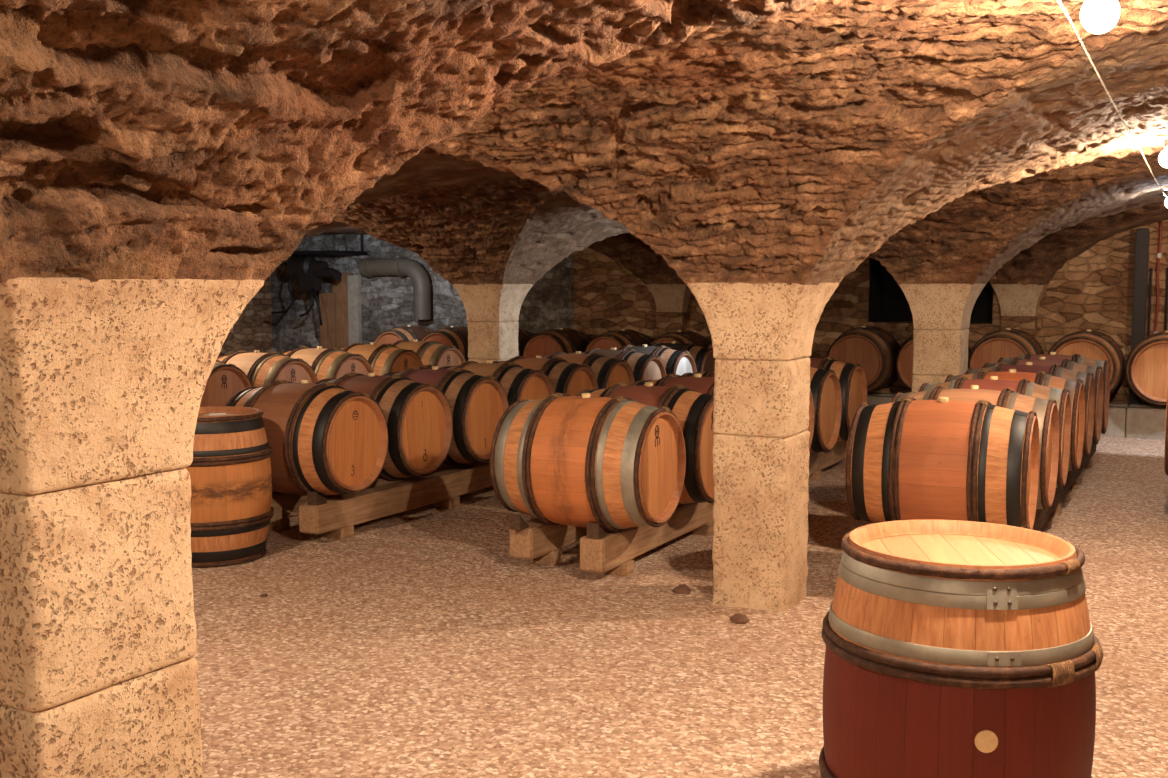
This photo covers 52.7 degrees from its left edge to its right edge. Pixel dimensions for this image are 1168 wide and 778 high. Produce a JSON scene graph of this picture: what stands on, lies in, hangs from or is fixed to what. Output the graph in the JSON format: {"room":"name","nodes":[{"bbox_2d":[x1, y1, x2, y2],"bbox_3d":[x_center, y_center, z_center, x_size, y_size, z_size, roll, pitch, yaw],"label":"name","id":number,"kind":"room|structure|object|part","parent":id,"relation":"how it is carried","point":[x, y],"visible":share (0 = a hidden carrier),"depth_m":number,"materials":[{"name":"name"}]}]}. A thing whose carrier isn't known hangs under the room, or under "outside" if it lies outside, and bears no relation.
{"room":"wine cellar","nodes":[
{"label":"wine cellar","id":0,"kind":"room"},
{"bbox_2d":[218,275,272,355],"bbox_3d":[-9.528,-0.609,10.205,0.500,2.700,18.900,3,6,28],"label":"wall","id":1,"kind":"structure","parent":0,"point":[252,331],"depth_m":18.10,"materials":[{"name":"stone"}]},
{"bbox_2d":[348,275,361,344],"bbox_3d":[-3.413,-0.850,17.605,0.190,1.680,0.095,3,6,28],"label":"pier","id":2,"kind":"object","parent":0,"point":[354,281],"visible":0.6,"depth_m":17.53,"materials":[{"name":"stone"}]},
{"bbox_2d":[0,0,1167,284],"bbox_3d":[-0.424,-0.973,6.116,22.534,0.872,20.334,3,6,28],"label":"ceiling","id":3,"kind":"structure","parent":0,"point":[971,142],"depth_m":3.74,"materials":[{"name":"brown stone"}]},
{"bbox_2d":[1081,0,1119,33],"bbox_3d":[1.155,-0.890,2.636,0.110,0.186,0.110,3,6,28],"label":"ceiling lamp","id":4,"kind":"object","parent":3,"relation":"attached to","point":[1097,16],"visible":1,"depth_m":2.62,"materials":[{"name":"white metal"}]},
{"bbox_2d":[1057,0,1166,197],"bbox_3d":[3.610,-1.302,7.428,0.006,0.018,10.758,3,6,28],"label":"cable","id":5,"kind":"object","parent":3,"relation":"hanging from","point":[1058,1],"visible":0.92,"depth_m":3.61,"materials":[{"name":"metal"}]},
{"bbox_2d":[1156,134,1167,166],"bbox_3d":[2.825,-1.164,5.700,0.110,0.186,0.110,3,6,28],"label":"ceiling lamp","id":6,"kind":"object","parent":3,"relation":"attached to","point":[1163,158],"visible":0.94,"depth_m":5.69,"materials":[{"name":"white glass"}]},
{"bbox_3d":[2.825,-1.231,5.694,0.110,0.052,0.110,3,6,28],"label":"mounting plate","id":7,"kind":"part","parent":6,"relation":"part of","materials":[{"name":"white metal"}]},
{"bbox_3d":[2.825,-1.119,5.704,0.080,0.094,0.080,3,6,28],"label":"bulb","id":8,"kind":"part","parent":6,"relation":"part of","materials":[{"name":"white glass"}]},
{"bbox_2d":[1163,185,1167,206],"bbox_3d":[4.266,-1.406,8.571,0.110,0.186,0.110,3,6,28],"label":"ceiling lamp","id":9,"kind":"object","parent":3,"relation":"attached to","point":[1164,187],"visible":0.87,"depth_m":8.56,"materials":[{"name":"white glass"}]},
{"bbox_2d":[192,433,1167,777],"bbox_3d":[-1.527,0.990,6.303,17.610,0.018,19.500,3,6,28],"label":"floor","id":10,"kind":"structure","parent":0,"point":[413,644],"depth_m":4.98,"materials":[{"name":"beige gravel"}]},
{"bbox_2d":[0,277,263,777],"bbox_3d":[-1.000,0.580,2.235,0.578,1.572,0.572,3,6,28],"label":"stone pillar","id":11,"kind":"structure","parent":10,"relation":"on","point":[103,382],"depth_m":2.07,"materials":[{"name":"stone"}]},
{"bbox_2d":[185,406,273,567],"bbox_3d":[-2.107,0.540,6.670,0.671,0.832,0.683,2,5,18],"label":"wine barrel","id":12,"kind":"object","parent":10,"relation":"on","point":[230,472],"visible":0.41,"depth_m":6.43,"materials":[{"name":"wood"}]},
{"bbox_2d":[268,462,477,530],"bbox_3d":[-0.583,0.550,10.024,0.170,0.253,6.400,3,6,28],"label":"bearer","id":13,"kind":"object","parent":10,"relation":"on","point":[285,506],"visible":0.04,"depth_m":7.45,"materials":[{"name":"brown wood"}]},
{"bbox_2d":[571,347,665,381],"bbox_3d":[0.266,-0.029,11.033,0.867,0.718,0.705,3,6,28],"label":"wine barrel","id":14,"kind":"object","parent":13,"relation":"on","point":[645,367],"visible":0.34,"depth_m":10.81,"materials":[{"name":"wood"}]},
{"bbox_2d":[299,461,491,538],"bbox_3d":[-0.133,0.571,9.786,0.169,0.253,6.400,3,6,28],"label":"bearer","id":15,"kind":"object","parent":10,"relation":"on","point":[336,518],"visible":0.39,"depth_m":7.59,"materials":[{"name":"brown wood"}]},
{"bbox_2d":[225,380,388,497],"bbox_3d":[-1.732,0.303,7.271,0.867,0.719,0.705,3,6,28],"label":"wine barrel","id":16,"kind":"object","parent":15,"relation":"on","point":[328,439],"visible":0.85,"depth_m":7.00,"materials":[{"name":"wood"}]},
{"bbox_2d":[307,491,326,505],"bbox_3d":[-1.592,0.645,7.037,0.070,0.082,0.090,3,6,28],"label":"chock","id":17,"kind":"object","parent":15,"relation":"on","point":[313,498],"visible":1,"depth_m":7.00,"materials":[{"name":"brown wood"}]},
{"bbox_2d":[314,372,452,480],"bbox_3d":[-1.401,0.247,7.899,0.867,0.717,0.705,3,6,28],"label":"wine barrel","id":18,"kind":"object","parent":15,"relation":"on","point":[418,416],"visible":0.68,"depth_m":7.67,"materials":[{"name":"wood"}]},
{"bbox_2d":[382,366,508,466],"bbox_3d":[-1.057,0.192,8.520,0.867,0.717,0.705,3,6,27],"label":"wine barrel","id":19,"kind":"object","parent":15,"relation":"on","point":[477,403],"visible":0.52,"depth_m":8.27,"materials":[{"name":"wood"}]},
{"bbox_2d":[439,360,554,405],"bbox_3d":[-0.734,0.137,9.152,0.867,0.718,0.705,3,6,28],"label":"wine barrel","id":20,"kind":"object","parent":15,"relation":"on","point":[518,382],"visible":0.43,"depth_m":8.93,"materials":[{"name":"wood"}]},
{"bbox_2d":[493,356,597,395],"bbox_3d":[-0.389,0.082,9.773,0.867,0.718,0.705,3,6,28],"label":"wine barrel","id":21,"kind":"object","parent":15,"relation":"on","point":[566,377],"visible":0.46,"depth_m":9.54,"materials":[{"name":"wood"}]},
{"bbox_2d":[534,351,634,388],"bbox_3d":[-0.059,0.027,10.401,0.867,0.718,0.705,3,6,28],"label":"wine barrel","id":22,"kind":"object","parent":15,"relation":"on","point":[607,372],"visible":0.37,"depth_m":10.17,"materials":[{"name":"wood"}]},
{"bbox_2d":[607,344,696,375],"bbox_3d":[0.611,-0.084,11.653,0.867,0.717,0.705,3,6,28],"label":"wine barrel","id":23,"kind":"object","parent":15,"relation":"on","point":[677,362],"visible":0.29,"depth_m":11.43,"materials":[{"name":"wood"}]},
{"bbox_2d":[639,341,714,371],"bbox_3d":[0.935,-0.140,12.285,0.867,0.718,0.705,3,6,28],"label":"wine barrel","id":24,"kind":"object","parent":15,"relation":"on","point":[704,360],"visible":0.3,"depth_m":12.04,"materials":[{"name":"wood"}]},
{"bbox_2d":[453,284,532,362],"bbox_3d":[-0.876,-0.231,11.433,0.578,1.572,0.581,3,6,28],"label":"stone pillar","id":25,"kind":"structure","parent":10,"relation":"on","point":[492,310],"depth_m":11.23,"materials":[{"name":"stone"}]},
{"bbox_2d":[510,518,586,564],"bbox_3d":[0.745,0.694,8.396,0.170,0.253,4.640,3,6,28],"label":"bearer","id":26,"kind":"object","parent":10,"relation":"on","point":[541,542],"visible":0.15,"depth_m":6.47,"materials":[{"name":"brown wood"}]},
{"bbox_2d":[509,514,528,529],"bbox_3d":[-0.349,0.708,6.332,0.070,0.082,0.090,3,6,28],"label":"chock","id":27,"kind":"object","parent":26,"relation":"on","point":[516,522],"visible":1,"depth_m":6.29,"materials":[{"name":"brown wood"}]},
{"bbox_2d":[672,584,690,593],"bbox_3d":[0.494,1.011,5.923,0.093,0.062,0.071,3,6,28],"label":"stone","id":28,"kind":"object","parent":10,"relation":"on","point":[681,588],"visible":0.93,"depth_m":5.90,"materials":[{"name":"brown stone"}]},
{"bbox_2d":[580,441,847,576],"bbox_3d":[1.146,0.715,8.149,0.167,0.253,4.700,3,6,28],"label":"bearer","id":29,"kind":"object","parent":10,"relation":"on","point":[612,554],"visible":0.4,"depth_m":6.50,"materials":[{"name":"brown wood"}]},
{"bbox_2d":[490,393,685,531],"bbox_3d":[0.025,0.382,6.306,0.880,0.728,0.716,3,6,28],"label":"wine barrel","id":30,"kind":"object","parent":29,"relation":"on","point":[618,463],"visible":0.99,"depth_m":6.06,"materials":[{"name":"wood"}]},
{"bbox_2d":[587,523,606,538],"bbox_3d":[0.066,0.727,6.112,0.070,0.082,0.090,3,6,28],"label":"chock","id":31,"kind":"object","parent":29,"relation":"on","point":[594,530],"visible":1,"depth_m":6.07,"materials":[{"name":"brown wood"}]},
{"bbox_2d":[576,382,715,506],"bbox_3d":[0.385,0.323,6.979,0.880,0.729,0.716,3,6,28],"label":"wine barrel","id":32,"kind":"object","parent":29,"relation":"on","point":[693,410],"visible":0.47,"depth_m":6.69,"materials":[{"name":"wood"}]},
{"bbox_2d":[632,373,714,395],"bbox_3d":[0.739,0.264,7.654,0.880,0.729,0.716,3,6,28],"label":"wine barrel","id":33,"kind":"object","parent":29,"relation":"on","point":[699,384],"visible":0.19,"depth_m":7.55,"materials":[{"name":"wood"}]},
{"bbox_2d":[681,367,813,449],"bbox_3d":[1.109,0.205,8.321,0.880,0.729,0.716,3,6,29],"label":"wine barrel","id":34,"kind":"object","parent":29,"relation":"on","point":[710,373],"visible":0.09,"depth_m":8.34,"materials":[{"name":"wood"}]},
{"bbox_2d":[809,367,841,452],"bbox_3d":[1.456,0.145,9.001,0.880,0.729,0.716,3,6,27],"label":"wine barrel","id":35,"kind":"object","parent":29,"relation":"on","point":[825,388],"visible":0.16,"depth_m":8.77,"materials":[{"name":"wood"}]},
{"bbox_2d":[810,357,866,441],"bbox_3d":[1.814,0.085,9.674,0.880,0.727,0.716,3,6,27],"label":"wine barrel","id":36,"kind":"object","parent":29,"relation":"on","point":[851,377],"visible":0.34,"depth_m":9.40,"materials":[{"name":"wood"}]},
{"bbox_2d":[730,613,748,623],"bbox_3d":[0.717,1.057,5.413,0.075,0.055,0.090,-5,7,-44],"label":"stone","id":37,"kind":"object","parent":10,"relation":"on","point":[736,618],"visible":1,"depth_m":5.39,"materials":[{"name":"brown stone"}]},
{"bbox_2d":[687,282,838,611],"bbox_3d":[0.865,0.272,5.730,0.578,1.572,0.574,3,6,28],"label":"stone pillar","id":38,"kind":"structure","parent":10,"relation":"on","point":[762,335],"depth_m":5.56,"materials":[{"name":"stone"}]},
{"bbox_2d":[899,283,985,392],"bbox_3d":[2.854,-0.057,9.456,0.580,1.572,0.583,3,6,28],"label":"stone pillar","id":39,"kind":"structure","parent":10,"relation":"on","point":[941,313],"depth_m":9.25,"materials":[{"name":"stone"}]},
{"bbox_2d":[819,519,1102,777],"bbox_3d":[0.972,0.829,3.096,0.693,0.885,0.694,-5,7,-43],"label":"wine barrel","id":40,"kind":"object","parent":10,"relation":"on","point":[955,648],"visible":1,"depth_m":2.81,"materials":[{"name":"wood"}]},
{"bbox_2d":[867,392,1165,439],"bbox_3d":[4.581,0.278,12.735,3.896,0.317,0.565,3,6,28],"label":"concrete ledge","id":41,"kind":"object","parent":10,"relation":"on","point":[1140,421],"visible":0.21,"depth_m":11.93,"materials":[{"name":"grey concrete"}]},
{"bbox_2d":[827,326,899,392],"bbox_3d":[3.193,-0.339,13.399,0.745,0.757,0.915,3,6,28],"label":"wine barrel","id":42,"kind":"object","parent":41,"relation":"on","point":[875,349],"visible":0.81,"depth_m":13.03,"materials":[{"name":"wood"}]},
{"bbox_2d":[896,334,970,389],"bbox_3d":[3.872,-0.307,13.039,0.744,0.759,0.915,3,6,28],"label":"wine barrel","id":43,"kind":"object","parent":41,"relation":"on","point":[904,360],"visible":0.14,"depth_m":12.77,"materials":[{"name":"wood"}]},
{"bbox_2d":[968,328,1043,368],"bbox_3d":[4.543,-0.276,12.684,0.744,0.758,0.915,3,6,28],"label":"wine barrel","id":44,"kind":"object","parent":41,"relation":"on","point":[1008,342],"visible":0.56,"depth_m":12.35,"materials":[{"name":"wood"}]},
{"bbox_2d":[1048,329,1124,393],"bbox_3d":[5.232,-0.243,12.319,0.744,0.759,0.915,3,6,28],"label":"wine barrel","id":45,"kind":"object","parent":41,"relation":"on","point":[1088,343],"visible":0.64,"depth_m":11.95,"materials":[{"name":"wood"}]},
{"bbox_2d":[1125,331,1167,406],"bbox_3d":[5.903,-0.212,11.964,0.745,0.758,0.915,3,6,28],"label":"wine barrel","id":46,"kind":"object","parent":41,"relation":"on","point":[1146,365],"visible":0.98,"depth_m":11.66,"materials":[{"name":"wood"}]},
{"bbox_2d":[1033,444,1095,530],"bbox_3d":[3.205,0.719,8.102,0.170,0.253,5.450,3,6,28],"label":"bearer","id":47,"kind":"object","parent":10,"relation":"on","point":[1042,515],"visible":0.2,"depth_m":7.98,"materials":[{"name":"brown wood"}]},
{"bbox_2d":[890,385,1058,509],"bbox_3d":[2.218,0.343,6.760,0.880,0.728,0.716,3,6,28],"label":"wine barrel","id":48,"kind":"object","parent":47,"relation":"on","point":[1046,410],"visible":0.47,"depth_m":6.58,"materials":[{"name":"wood"}]},
{"bbox_2d":[944,369,1084,471],"bbox_3d":[2.936,0.224,8.100,0.880,0.727,0.716,3,6,28],"label":"wine barrel","id":49,"kind":"object","parent":47,"relation":"on","point":[1076,388],"visible":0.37,"depth_m":7.92,"materials":[{"name":"wood"}]},
{"bbox_2d":[964,362,1094,456],"bbox_3d":[3.292,0.165,8.771,0.880,0.729,0.715,3,6,28],"label":"wine barrel","id":50,"kind":"object","parent":47,"relation":"on","point":[1088,378],"visible":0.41,"depth_m":8.63,"materials":[{"name":"wood"}]},
{"bbox_2d":[982,357,1103,444],"bbox_3d":[3.651,0.106,9.440,0.880,0.729,0.715,3,6,28],"label":"wine barrel","id":51,"kind":"object","parent":47,"relation":"on","point":[1067,363],"visible":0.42,"depth_m":9.30,"materials":[{"name":"wood"}]},
{"bbox_2d":[998,352,1109,433],"bbox_3d":[4.007,0.047,10.111,0.880,0.729,0.716,3,6,27],"label":"wine barrel","id":52,"kind":"object","parent":47,"relation":"on","point":[1077,358],"visible":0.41,"depth_m":9.96,"materials":[{"name":"wood"}]},
{"bbox_2d":[1129,228,1149,404],"bbox_3d":[5.933,-0.640,12.618,0.133,2.143,0.128,3,6,28],"label":"timber post","id":53,"kind":"object","parent":10,"relation":"on","point":[1142,234],"visible":0.6,"depth_m":12.53,"materials":[{"name":"grey wood"}]},
{"bbox_3d":[-0.276,0.079,15.310,5.798,0.263,0.566,3,6,28],"label":"concrete ledge","id":54,"kind":"object","parent":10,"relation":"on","visible":0},
{"bbox_2d":[374,325,433,344],"bbox_3d":[-2.432,-0.527,16.385,0.716,0.729,0.880,3,6,28],"label":"wine barrel","id":55,"kind":"object","parent":54,"relation":"on","point":[408,332],"visible":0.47,"depth_m":16.06,"materials":[{"name":"wood"}]},
{"bbox_2d":[421,326,468,360],"bbox_3d":[-1.761,-0.497,16.029,0.716,0.728,0.880,3,6,27],"label":"wine barrel","id":56,"kind":"object","parent":54,"relation":"on","point":[457,336],"visible":0.35,"depth_m":15.67,"materials":[{"name":"wood"}]},
{"bbox_2d":[518,328,533,355],"bbox_3d":[-1.037,-0.463,15.646,0.716,0.729,0.880,3,6,28],"label":"wine barrel","id":57,"kind":"object","parent":54,"relation":"on","point":[524,336],"visible":0.12,"depth_m":15.50,"materials":[{"name":"wood"}]},
{"bbox_2d":[523,328,590,357],"bbox_3d":[-0.313,-0.428,15.262,0.716,0.730,0.880,3,6,28],"label":"wine barrel","id":58,"kind":"object","parent":54,"relation":"on","point":[566,340],"visible":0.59,"depth_m":14.94,"materials":[{"name":"wood"}]},
{"bbox_2d":[585,329,651,351],"bbox_3d":[0.464,-0.392,14.851,0.716,0.729,0.880,3,6,28],"label":"wine barrel","id":59,"kind":"object","parent":54,"relation":"on","point":[617,339],"visible":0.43,"depth_m":14.53,"materials":[{"name":"wood"}]},
{"bbox_2d":[649,330,710,346],"bbox_3d":[1.179,-0.359,14.472,0.716,0.729,0.880,3,6,27],"label":"wine barrel","id":60,"kind":"object","parent":54,"relation":"on","point":[685,336],"visible":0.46,"depth_m":14.20,"materials":[{"name":"wood"}]},
{"bbox_3d":[-2.255,0.459,11.051,0.169,0.253,4.150,3,6,28],"label":"bearer","id":61,"kind":"object","parent":10,"relation":"on","visible":0},
{"bbox_2d":[200,360,251,406],"bbox_3d":[-3.247,0.086,9.675,0.880,0.728,0.715,3,6,28],"label":"wine barrel","id":62,"kind":"object","parent":61,"relation":"on","point":[224,381],"visible":0.23,"depth_m":9.46,"materials":[{"name":"wood"}]},
{"bbox_2d":[217,350,317,386],"bbox_3d":[-2.865,0.024,10.375,0.880,0.729,0.716,3,6,28],"label":"wine barrel","id":63,"kind":"object","parent":61,"relation":"on","point":[262,369],"visible":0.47,"depth_m":10.13,"materials":[{"name":"wood"}]},
{"bbox_2d":[279,346,372,380],"bbox_3d":[-2.491,-0.038,11.080,0.880,0.730,0.716,3,6,29],"label":"wine barrel","id":64,"kind":"object","parent":61,"relation":"on","point":[334,362],"visible":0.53,"depth_m":10.83,"materials":[{"name":"wood"}]},
{"bbox_2d":[338,342,423,375],"bbox_3d":[-2.115,-0.101,11.783,0.880,0.729,0.716,3,6,27],"label":"wine barrel","id":65,"kind":"object","parent":61,"relation":"on","point":[386,358],"visible":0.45,"depth_m":11.53,"materials":[{"name":"wood"}]},
{"bbox_2d":[382,339,464,368],"bbox_3d":[-1.761,-0.162,12.476,0.880,0.728,0.716,3,6,27],"label":"wine barrel","id":66,"kind":"object","parent":61,"relation":"on","point":[431,353],"visible":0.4,"depth_m":12.23,"materials":[{"name":"wood"}]},
{"bbox_3d":[2.734,0.700,8.324,0.169,0.253,5.500,3,6,28],"label":"bearer","id":67,"kind":"object","parent":10,"relation":"on","visible":0},
{"bbox_2d":[845,397,1039,528],"bbox_3d":[1.855,0.401,6.093,0.880,0.727,0.716,2,6,26],"label":"wine barrel","id":68,"kind":"object","parent":67,"relation":"on","point":[909,458],"visible":0.88,"depth_m":5.83,"materials":[{"name":"wood"}]},
{"bbox_2d":[918,376,1070,488],"bbox_3d":[2.568,0.283,7.434,0.880,0.729,0.716,3,6,27],"label":"wine barrel","id":69,"kind":"object","parent":67,"relation":"on","point":[1025,386],"visible":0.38,"depth_m":7.28,"materials":[{"name":"wood"}]},
{"bbox_3d":[4.243,0.726,8.032,0.169,0.253,1.500,3,6,28],"label":"bearer","id":70,"kind":"object","parent":10,"relation":"on","visible":0},
{"bbox_2d":[1164,393,1167,474],"bbox_3d":[4.218,0.273,7.548,0.880,0.728,0.716,3,6,28],"label":"wine barrel","id":71,"kind":"object","parent":70,"relation":"on","point":[1166,424],"visible":1,"depth_m":7.51,"materials":[{"name":"wood"}]},
{"bbox_2d":[271,220,1167,403],"bbox_3d":[2.845,-0.996,14.595,18.210,2.700,0.500,3,6,28],"label":"wall","id":72,"kind":"structure","parent":0,"point":[1093,290],"depth_m":15.56,"materials":[{"name":"brown stone"}]},
{"bbox_2d":[271,234,367,324],"bbox_3d":[-3.998,-1.725,17.467,1.451,1.553,0.739,3,6,28],"label":"machine","id":73,"kind":"object","parent":72,"relation":"attached to","point":[309,271],"depth_m":17.33,"materials":[{"name":"black metal"}]},
{"bbox_3d":[-4.082,-1.801,17.460,0.640,0.320,0.320,3,6,28],"label":"motor","id":74,"kind":"part","parent":73,"relation":"part of","materials":[{"name":"black metal"}]},
{"bbox_2d":[283,234,367,265],"bbox_3d":[-3.975,-2.065,17.425,1.400,0.868,0.739,3,6,28],"label":"shelf","id":75,"kind":"object","parent":73,"relation":"attached to","point":[294,261],"depth_m":17.31,"materials":[{"name":"black metal"}]},
{"bbox_2d":[319,273,352,348],"bbox_3d":[-3.725,-0.886,17.785,0.612,1.720,0.065,3,6,28],"label":"wooden panel","id":76,"kind":"object","parent":72,"relation":"attached to","point":[334,331],"depth_m":17.74,"materials":[{"name":"brown wood"}]},
{"bbox_2d":[358,257,430,319],"bbox_3d":[-2.721,-1.464,17.087,1.169,0.895,0.290,3,6,28],"label":"ventilation duct","id":77,"kind":"object","parent":72,"relation":"attached to","point":[368,266],"visible":1,"depth_m":16.84,"materials":[{"name":"metal"}]},
{"bbox_2d":[647,284,690,338],"bbox_3d":[1.149,-0.566,15.228,0.579,1.572,0.483,3,6,28],"label":"stone pillar","id":78,"kind":"structure","parent":72,"relation":"attached to","point":[671,301],"depth_m":15.05,"materials":[{"name":"stone"}]},
{"bbox_2d":[864,258,995,327],"bbox_3d":[4.118,-1.185,13.893,1.620,1.000,0.550,3,6,28],"label":"window","id":79,"kind":"structure","parent":72,"relation":"in","point":[887,300],"depth_m":14.27,"materials":[{"name":"black glass"}]},
{"bbox_3d":[4.067,-0.753,13.834,1.500,0.050,0.330,3,6,28],"label":"sill","id":80,"kind":"part","parent":79,"relation":"part of","materials":[{"name":"beige stone"}]},
{"bbox_2d":[992,284,1048,339],"bbox_3d":[4.882,-0.392,13.254,0.579,1.572,0.482,3,6,28],"label":"stone pillar","id":81,"kind":"structure","parent":72,"relation":"attached to","point":[1019,303],"depth_m":13.06,"materials":[{"name":"stone"}]},
{"bbox_2d":[1144,268,1152,403],"bbox_3d":[6.033,-0.431,12.625,0.026,1.720,0.026,-4,7,-39],"label":"pipe","id":82,"kind":"object","parent":72,"relation":"attached to","point":[1151,269],"visible":0.35,"depth_m":12.57,"materials":[{"name":"metal"}]},
{"bbox_2d":[1153,221,1161,333],"bbox_3d":[6.090,-0.686,12.561,0.048,2.201,0.048,3,6,28],"label":"cable","id":83,"kind":"object","parent":72,"relation":"attached to","point":[1159,254],"visible":0.61,"depth_m":12.51,"materials":[{"name":"red plastic"}]},
{"bbox_2d":[1164,268,1167,330],"bbox_3d":[6.174,-0.424,12.550,0.026,1.720,0.026,-4,7,-39],"label":"pipe","id":84,"kind":"object","parent":72,"relation":"attached to","point":[1166,293],"visible":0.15,"depth_m":12.50,"materials":[{"name":"red metal"}]}
]}

